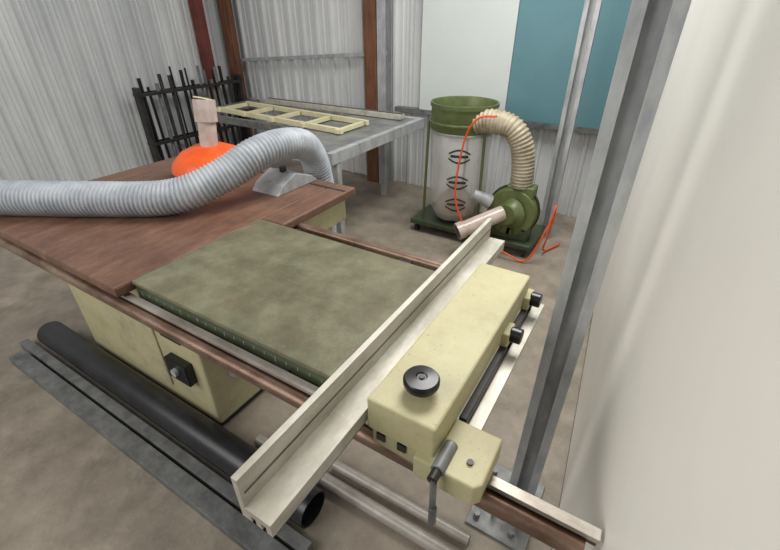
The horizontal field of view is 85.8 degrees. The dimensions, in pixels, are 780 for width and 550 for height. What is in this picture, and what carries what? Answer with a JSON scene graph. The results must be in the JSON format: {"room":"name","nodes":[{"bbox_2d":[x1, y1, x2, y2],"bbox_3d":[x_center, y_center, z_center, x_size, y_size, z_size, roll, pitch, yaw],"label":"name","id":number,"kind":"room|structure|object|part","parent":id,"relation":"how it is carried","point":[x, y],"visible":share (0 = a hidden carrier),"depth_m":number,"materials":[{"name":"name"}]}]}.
{"room":"woodworking shop","nodes":[
{"label":"woodworking shop","id":0,"kind":"room"},
{"bbox_2d":[0,0,241,180],"bbox_3d":[-3.333,-1.802,2.909,0.029,3.203,5.585,18,36,26],"label":"wall","id":1,"kind":"structure","parent":0,"point":[69,69],"depth_m":3.94,"materials":[{"name":"metal"}]},
{"bbox_2d":[0,160,591,549],"bbox_3d":[-0.248,0.552,2.241,7.300,0.100,5.700,18,36,26],"label":"floor","id":2,"kind":"structure","parent":0,"point":[64,485],"depth_m":1.82,"materials":[{"name":"concrete"}]},
{"bbox_2d":[9,350,288,549],"bbox_3d":[-1.114,0.732,1.808,2.100,0.050,0.070,18,36,26],"label":"metal bar","id":3,"kind":"object","parent":2,"relation":"on","point":[242,531],"visible":1,"depth_m":1.71,"materials":[{"name":"grey metal"}]},
{"bbox_2d":[19,338,312,549],"bbox_3d":[-1.170,0.671,1.911,2.080,0.045,0.045,18,36,26],"label":"metal bar","id":4,"kind":"object","parent":2,"relation":"on","point":[289,537],"visible":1,"depth_m":1.81,"materials":[{"name":"grey metal"}]},
{"bbox_2d":[37,321,324,528],"bbox_3d":[-1.099,0.590,1.954,1.920,0.136,0.141,18,36,26],"label":"pipe","id":5,"kind":"object","parent":2,"relation":"on","point":[210,440],"visible":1,"depth_m":1.86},
{"bbox_2d":[131,65,250,161],"bbox_3d":[-2.128,-1.723,4.723,0.110,1.153,1.280,18,36,26],"label":"rack","id":6,"kind":"object","parent":2,"relation":"on","point":[154,143],"visible":0.52,"depth_m":4.47,"materials":[{"name":"black metal"}]},
{"bbox_3d":[-2.418,-1.440,4.336,0.066,1.079,0.034,12,34,18],"label":"rod","id":7,"kind":"part","parent":6,"relation":"part of","materials":[{"name":"black plastic"}]},
{"bbox_3d":[-2.378,-1.438,4.414,0.064,0.993,0.027,-1,32,-1],"label":"rod","id":8,"kind":"part","parent":6,"relation":"part of","materials":[{"name":"black plastic"}]},
{"bbox_3d":[-2.334,-1.486,4.471,0.034,1.016,0.067,-26,40,-35],"label":"rod","id":9,"kind":"part","parent":6,"relation":"part of","materials":[{"name":"grey metal"}]},
{"bbox_3d":[-2.302,-1.548,4.494,0.069,1.096,0.034,3,32,5],"label":"rod","id":10,"kind":"part","parent":6,"relation":"part of","materials":[{"name":"metal"}]},
{"bbox_3d":[-2.253,-1.582,4.569,0.034,1.075,0.068,-25,39,-34],"label":"rod","id":11,"kind":"part","parent":6,"relation":"part of","materials":[{"name":"metal"}]},
{"bbox_3d":[-2.230,-1.635,4.579,0.055,1.153,0.019,0,32,0],"label":"rod","id":12,"kind":"part","parent":6,"relation":"part of","materials":[{"name":"black plastic"}]},
{"bbox_3d":[-2.166,-2.041,4.553,0.020,0.030,1.280,18,36,26],"label":"rack rail","id":13,"kind":"part","parent":6,"relation":"part of","materials":[{"name":"metal"}]},
{"bbox_3d":[-2.146,-1.695,4.704,0.050,1.125,0.019,15,35,23],"label":"rod","id":14,"kind":"part","parent":6,"relation":"part of","materials":[{"name":"black plastic"}]},
{"bbox_3d":[-2.166,-1.641,4.801,0.020,0.030,1.280,18,36,26],"label":"rack rail","id":15,"kind":"part","parent":6,"relation":"part of","materials":[{"name":"metal"}]},
{"bbox_3d":[-2.179,-1.661,4.662,0.066,1.110,0.051,18,36,26],"label":"rod","id":16,"kind":"part","parent":6,"relation":"part of","materials":[{"name":"black plastic"}]},
{"bbox_3d":[-2.091,-2.017,4.515,0.025,0.030,1.280,18,36,26],"label":"rack rail","id":17,"kind":"part","parent":6,"relation":"part of","materials":[{"name":"metal"}]},
{"bbox_3d":[-2.114,-1.673,4.781,0.068,1.006,0.034,6,32,9],"label":"rod","id":18,"kind":"part","parent":6,"relation":"part of","materials":[{"name":"black plastic"}]},
{"bbox_3d":[-2.091,-1.617,4.762,0.025,0.030,1.280,18,36,26],"label":"rack rail","id":19,"kind":"part","parent":6,"relation":"part of","materials":[{"name":"metal"}]},
{"bbox_3d":[-2.065,-1.770,4.815,0.058,1.135,0.027,14,34,21],"label":"rod","id":20,"kind":"part","parent":6,"relation":"part of","materials":[{"name":"black metal"}]},
{"bbox_3d":[-2.030,-1.780,4.877,0.058,1.086,0.027,22,38,31],"label":"rod","id":21,"kind":"part","parent":6,"relation":"part of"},
{"bbox_3d":[-1.988,-1.774,4.962,0.067,0.986,0.034,8,33,13],"label":"rod","id":22,"kind":"part","parent":6,"relation":"part of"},
{"bbox_3d":[-1.952,-1.856,4.981,0.067,1.107,0.034,10,33,15],"label":"rod","id":23,"kind":"part","parent":6,"relation":"part of","materials":[{"name":"black metal"}]},
{"bbox_3d":[-1.916,-1.888,5.030,0.068,1.109,0.034,5,32,9],"label":"rod","id":24,"kind":"part","parent":6,"relation":"part of","materials":[{"name":"black plastic"}]},
{"bbox_3d":[-1.874,-1.875,5.119,0.027,0.992,0.061,-19,37,-28],"label":"rod","id":25,"kind":"part","parent":6,"relation":"part of","materials":[{"name":"metal"}]},
{"bbox_3d":[-1.835,-1.909,5.174,0.019,0.993,0.054,-17,36,-26],"label":"rod","id":26,"kind":"part","parent":6,"relation":"part of","materials":[{"name":"black plastic"}]},
{"bbox_2d":[188,0,228,143],"bbox_3d":[-2.060,-2.794,4.506,0.130,3.200,0.080,18,36,26],"label":"steel post","id":27,"kind":"object","parent":2,"relation":"on","point":[196,7],"visible":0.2,"depth_m":4.62,"materials":[{"name":"red metal"}]},
{"bbox_2d":[217,0,253,140],"bbox_3d":[-1.852,-2.949,4.757,0.140,3.200,0.080,18,36,26],"label":"timber post","id":28,"kind":"object","parent":2,"relation":"on","point":[224,6],"visible":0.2,"depth_m":4.87,"materials":[{"name":"brown wood"}]},
{"bbox_2d":[0,156,601,549],"bbox_3d":[-0.455,0.143,1.904,2.620,0.950,1.176,18,36,26],"label":"saw","id":29,"kind":"object","parent":2,"relation":"on","point":[231,299],"visible":0.87,"depth_m":1.47,"materials":[{"name":"beige paint"}]},
{"bbox_3d":[-1.227,0.191,1.912,0.520,0.580,0.010,18,36,26],"label":"door","id":30,"kind":"part","parent":29,"relation":"part of","materials":[{"name":"beige paint"}]},
{"bbox_2d":[0,127,336,231],"bbox_3d":[-0.987,-0.163,2.124,1.606,1.050,0.526,-15,35,-22],"label":"hose","id":31,"kind":"object","parent":29,"relation":"on","point":[257,153],"visible":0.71,"depth_m":1.78,"materials":[{"name":"grey plastic"}]},
{"bbox_2d":[164,352,197,386],"bbox_3d":[-0.888,0.403,1.770,0.140,0.110,0.054,18,36,26],"label":"switch","id":32,"kind":"object","parent":29,"relation":"attached to","point":[180,367],"depth_m":1.75,"materials":[{"name":"plastic"}]},
{"bbox_2d":[171,96,235,176],"bbox_3d":[-0.954,-0.717,2.193,0.420,0.407,0.420,18,36,26],"label":"guard","id":33,"kind":"object","parent":29,"relation":"on","point":[209,148],"visible":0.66,"depth_m":2.13,"materials":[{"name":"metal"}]},
{"bbox_2d":[171,141,235,176],"bbox_3d":[-0.954,-0.637,2.243,0.420,0.120,0.420,18,36,26],"label":"hood","id":34,"kind":"object","parent":29,"relation":"attached to","point":[198,155],"depth_m":2.14,"materials":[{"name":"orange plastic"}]},
{"bbox_3d":[-0.541,-0.535,2.121,0.036,0.025,0.036,18,36,26],"label":"hood knob","id":35,"kind":"part","parent":29,"relation":"part of","materials":[{"name":"metal"}]},
{"bbox_2d":[252,168,316,196],"bbox_3d":[-0.540,-0.500,2.155,0.180,0.079,0.296,18,36,26],"label":"hood","id":36,"kind":"object","parent":29,"relation":"attached to","point":[281,182],"depth_m":2.09,"materials":[{"name":"metal"}]},
{"bbox_3d":[-0.507,-0.250,1.922,2.100,0.038,0.038,18,36,26],"label":"rail","id":37,"kind":"part","parent":29,"relation":"part of","materials":[{"name":"brown metal"}]},
{"bbox_2d":[367,263,544,525],"bbox_3d":[0.225,0.205,1.050,0.255,0.241,0.745,18,36,26],"label":"carriage","id":38,"kind":"object","parent":29,"relation":"attached to","point":[413,413],"visible":1,"depth_m":0.90,"materials":[{"name":"beige paint"}]},
{"bbox_2d":[230,218,504,536],"bbox_3d":[0.082,0.126,1.116,0.072,0.140,1.177,18,36,26],"label":"fence","id":39,"kind":"object","parent":38,"relation":"attached to","point":[269,487],"visible":0.96,"depth_m":0.85,"materials":[{"name":"metal"}]},
{"bbox_3d":[0.063,0.218,0.841,0.074,0.043,0.074,18,36,26],"label":"clamp knob","id":40,"kind":"part","parent":38,"relation":"part of","materials":[{"name":"black plastic"}]},
{"bbox_3d":[0.081,0.425,0.798,0.013,0.108,0.025,-2,32,-3],"label":"lever arm","id":41,"kind":"part","parent":38,"relation":"part of"},
{"bbox_3d":[0.331,0.159,1.101,0.030,0.042,0.042,18,36,26],"label":"roller knob","id":42,"kind":"part","parent":38,"relation":"part of","materials":[{"name":"black plastic"}]},
{"bbox_3d":[0.430,0.073,1.239,0.030,0.042,0.042,18,36,26],"label":"roller knob","id":43,"kind":"part","parent":38,"relation":"part of","materials":[{"name":"black plastic"}]},
{"bbox_2d":[193,98,423,234],"bbox_3d":[-0.933,-1.067,3.999,2.090,0.800,1.360,18,36,26],"label":"table","id":44,"kind":"object","parent":2,"relation":"on","point":[339,148],"visible":0.31,"depth_m":3.49,"materials":[{"name":"metal"}]},
{"bbox_3d":[-1.691,-1.750,4.407,0.060,0.070,0.820,18,36,26],"label":"rail","id":45,"kind":"part","parent":44,"relation":"part of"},
{"bbox_3d":[-1.321,-1.387,3.831,1.280,0.060,0.040,18,36,26],"label":"rail","id":46,"kind":"part","parent":44,"relation":"part of","materials":[{"name":"grey metal"}]},
{"bbox_3d":[-1.488,-1.586,4.901,0.050,0.730,0.050,18,36,26],"label":"leg","id":47,"kind":"part","parent":44,"relation":"part of","materials":[{"name":"metal"}]},
{"bbox_2d":[216,101,368,133],"bbox_3d":[-0.932,-1.443,3.804,1.612,0.040,0.419,21,37,30],"label":"frame","id":48,"kind":"object","parent":44,"relation":"on","point":[322,117],"visible":0.97,"depth_m":3.73,"materials":[{"name":"beige wood"}]},
{"bbox_3d":[-1.018,-1.367,3.682,1.585,0.040,0.035,21,37,30],"label":"rail","id":49,"kind":"part","parent":48,"relation":"part of","materials":[{"name":"beige wood"}]},
{"bbox_3d":[-0.831,-1.529,3.943,1.585,0.040,0.035,21,37,30],"label":"rail","id":50,"kind":"part","parent":48,"relation":"part of","materials":[{"name":"beige wood"}]},
{"bbox_3d":[-0.671,-1.275,3.641,0.060,0.070,1.300,18,36,26],"label":"rail","id":51,"kind":"part","parent":44,"relation":"part of","materials":[{"name":"beige wood"}]},
{"bbox_2d":[265,98,403,119],"bbox_3d":[-0.594,-1.641,4.117,1.650,0.049,0.080,18,36,26],"label":"aluminium extrusion","id":52,"kind":"object","parent":44,"relation":"on","point":[334,108],"visible":1,"depth_m":4.04,"materials":[{"name":"silver metal"}]},
{"bbox_3d":[-0.617,-1.673,4.292,2.040,0.080,0.060,18,36,26],"label":"rail","id":53,"kind":"part","parent":44,"relation":"part of","materials":[{"name":"metal"}]},
{"bbox_3d":[-0.377,-0.490,3.134,0.050,0.730,0.050,18,36,26],"label":"leg","id":54,"kind":"part","parent":44,"relation":"part of","materials":[{"name":"metal"}]},
{"bbox_3d":[-0.359,-1.208,3.494,0.640,0.020,1.250,18,36,26],"label":"plate","id":55,"kind":"part","parent":44,"relation":"part of","materials":[{"name":"metal"}]},
{"bbox_3d":[-0.061,-1.094,3.359,0.050,0.080,1.360,18,36,26],"label":"rail","id":56,"kind":"part","parent":44,"relation":"part of","materials":[{"name":"metal"}]},
{"bbox_3d":[-0.063,-1.148,4.194,0.050,0.730,0.050,18,36,26],"label":"leg","id":57,"kind":"part","parent":44,"relation":"part of","materials":[{"name":"metal"}]},
{"bbox_2d":[255,434,455,549],"bbox_3d":[-0.150,0.849,1.618,0.980,0.050,0.050,17,36,26],"label":"pipe","id":58,"kind":"object","parent":2,"relation":"on","point":[412,532],"visible":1,"depth_m":1.54,"materials":[{"name":"silver metal"}]},
{"bbox_2d":[362,0,378,182],"bbox_3d":[-0.173,-2.424,3.909,0.145,3.200,0.080,18,36,26],"label":"timber post","id":59,"kind":"object","parent":2,"relation":"on","point":[369,6],"visible":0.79,"depth_m":4.11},
{"bbox_2d":[376,0,391,183],"bbox_3d":[-0.051,-2.400,3.871,0.090,3.200,0.130,18,36,26],"label":"steel column","id":60,"kind":"structure","parent":2,"relation":"on","point":[383,7],"depth_m":4.06,"materials":[{"name":"grey metal"}]},
{"bbox_2d":[241,51,386,61],"bbox_3d":[-0.930,-2.370,4.567,2.082,0.180,0.050,18,36,26],"label":"middle girt","id":61,"kind":"object","parent":60,"relation":"attached to","point":[361,54],"visible":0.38,"depth_m":4.53,"materials":[{"name":"metal"}]},
{"bbox_2d":[331,459,470,545],"bbox_3d":[0.024,0.860,1.610,0.590,0.040,0.040,17,36,25],"label":"pipe","id":62,"kind":"object","parent":2,"relation":"on","point":[421,513],"visible":0.92,"depth_m":1.59,"materials":[{"name":"metal"}]},
{"bbox_2d":[410,96,559,261],"bbox_3d":[0.733,-0.723,3.206,1.186,1.049,0.767,18,36,26],"label":"collector","id":63,"kind":"object","parent":2,"relation":"on","point":[513,208],"visible":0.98,"depth_m":3.11,"materials":[{"name":"green paint"}]},
{"bbox_3d":[0.298,-0.864,3.472,0.022,0.790,0.042,-16,35,-24],"label":"frame leg","id":64,"kind":"part","parent":63,"relation":"part of","materials":[{"name":"green paint"}]},
{"bbox_3d":[0.646,-0.955,3.619,0.022,0.791,0.051,22,38,31],"label":"frame leg","id":65,"kind":"part","parent":63,"relation":"part of","materials":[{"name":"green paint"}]},
{"bbox_3d":[0.696,-0.713,3.227,0.043,0.791,0.022,-6,32,-10],"label":"frame leg","id":66,"kind":"part","parent":63,"relation":"part of","materials":[{"name":"green paint"}]},
{"bbox_2d":[507,183,537,200],"bbox_3d":[0.978,-0.607,3.124,0.200,0.140,0.120,18,36,26],"label":"outlet","id":67,"kind":"object","parent":63,"relation":"attached to","point":[525,192],"depth_m":3.06,"materials":[{"name":"green paint"}]},
{"bbox_2d":[539,0,602,238],"bbox_3d":[1.299,-1.684,2.716,0.100,3.200,0.050,18,36,26],"label":"steel post","id":68,"kind":"object","parent":2,"relation":"on","point":[590,14],"visible":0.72,"depth_m":3.00,"materials":[{"name":"grey metal"}]},
{"bbox_2d":[551,310,593,549],"bbox_3d":[0.837,0.713,1.875,0.047,0.012,2.560,15,35,23],"label":"rail","id":69,"kind":"object","parent":2,"relation":"on","point":[593,310],"visible":0.11,"depth_m":1.93,"materials":[{"name":"metal"}]},
{"bbox_2d":[552,0,779,549],"bbox_3d":[0.837,-0.201,1.308,0.045,2.138,2.559,15,35,23],"label":"wall","id":70,"kind":"structure","parent":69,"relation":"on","point":[675,444],"depth_m":0.63,"materials":[{"name":"white paint"}]},
{"bbox_2d":[465,0,691,549],"bbox_3d":[0.445,-0.477,0.770,0.220,3.200,0.290,18,36,26],"label":"steel post","id":71,"kind":"object","parent":2,"relation":"on","point":[653,28],"visible":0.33,"depth_m":1.00,"materials":[{"name":"grey metal"}]},
{"bbox_3d":[0.445,0.878,1.609,0.220,0.012,0.290,18,36,26],"label":"plate","id":72,"kind":"part","parent":71,"relation":"part of","materials":[{"name":"grey metal"}]},
{"bbox_2d":[231,0,597,216],"bbox_3d":[1.201,-2.062,3.329,7.224,3.203,0.029,18,36,26],"label":"wall","id":73,"kind":"structure","parent":0,"point":[264,28],"depth_m":4.39,"materials":[{"name":"metal"}]},
{"bbox_2d":[395,105,598,134],"bbox_3d":[2.117,-1.043,3.223,4.800,0.045,0.080,18,36,26],"label":"low girt","id":74,"kind":"object","parent":73,"relation":"attached to","point":[406,109],"visible":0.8,"depth_m":3.62,"materials":[{"name":"grey metal"}]},
{"bbox_2d":[419,0,519,110],"bbox_3d":[0.657,-2.319,3.445,0.850,1.889,0.025,18,36,26],"label":"wall panel","id":75,"kind":"object","parent":74,"relation":"on","point":[467,49],"visible":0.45,"depth_m":3.64,"materials":[{"name":"white paint"}]},
{"bbox_2d":[505,0,631,128],"bbox_3d":[1.842,-1.939,2.833,1.915,1.889,0.025,18,36,26],"label":"wall panel","id":76,"kind":"object","parent":74,"relation":"on","point":[547,31],"visible":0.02,"depth_m":3.32,"materials":[{"name":"teal paint"}]}
]}

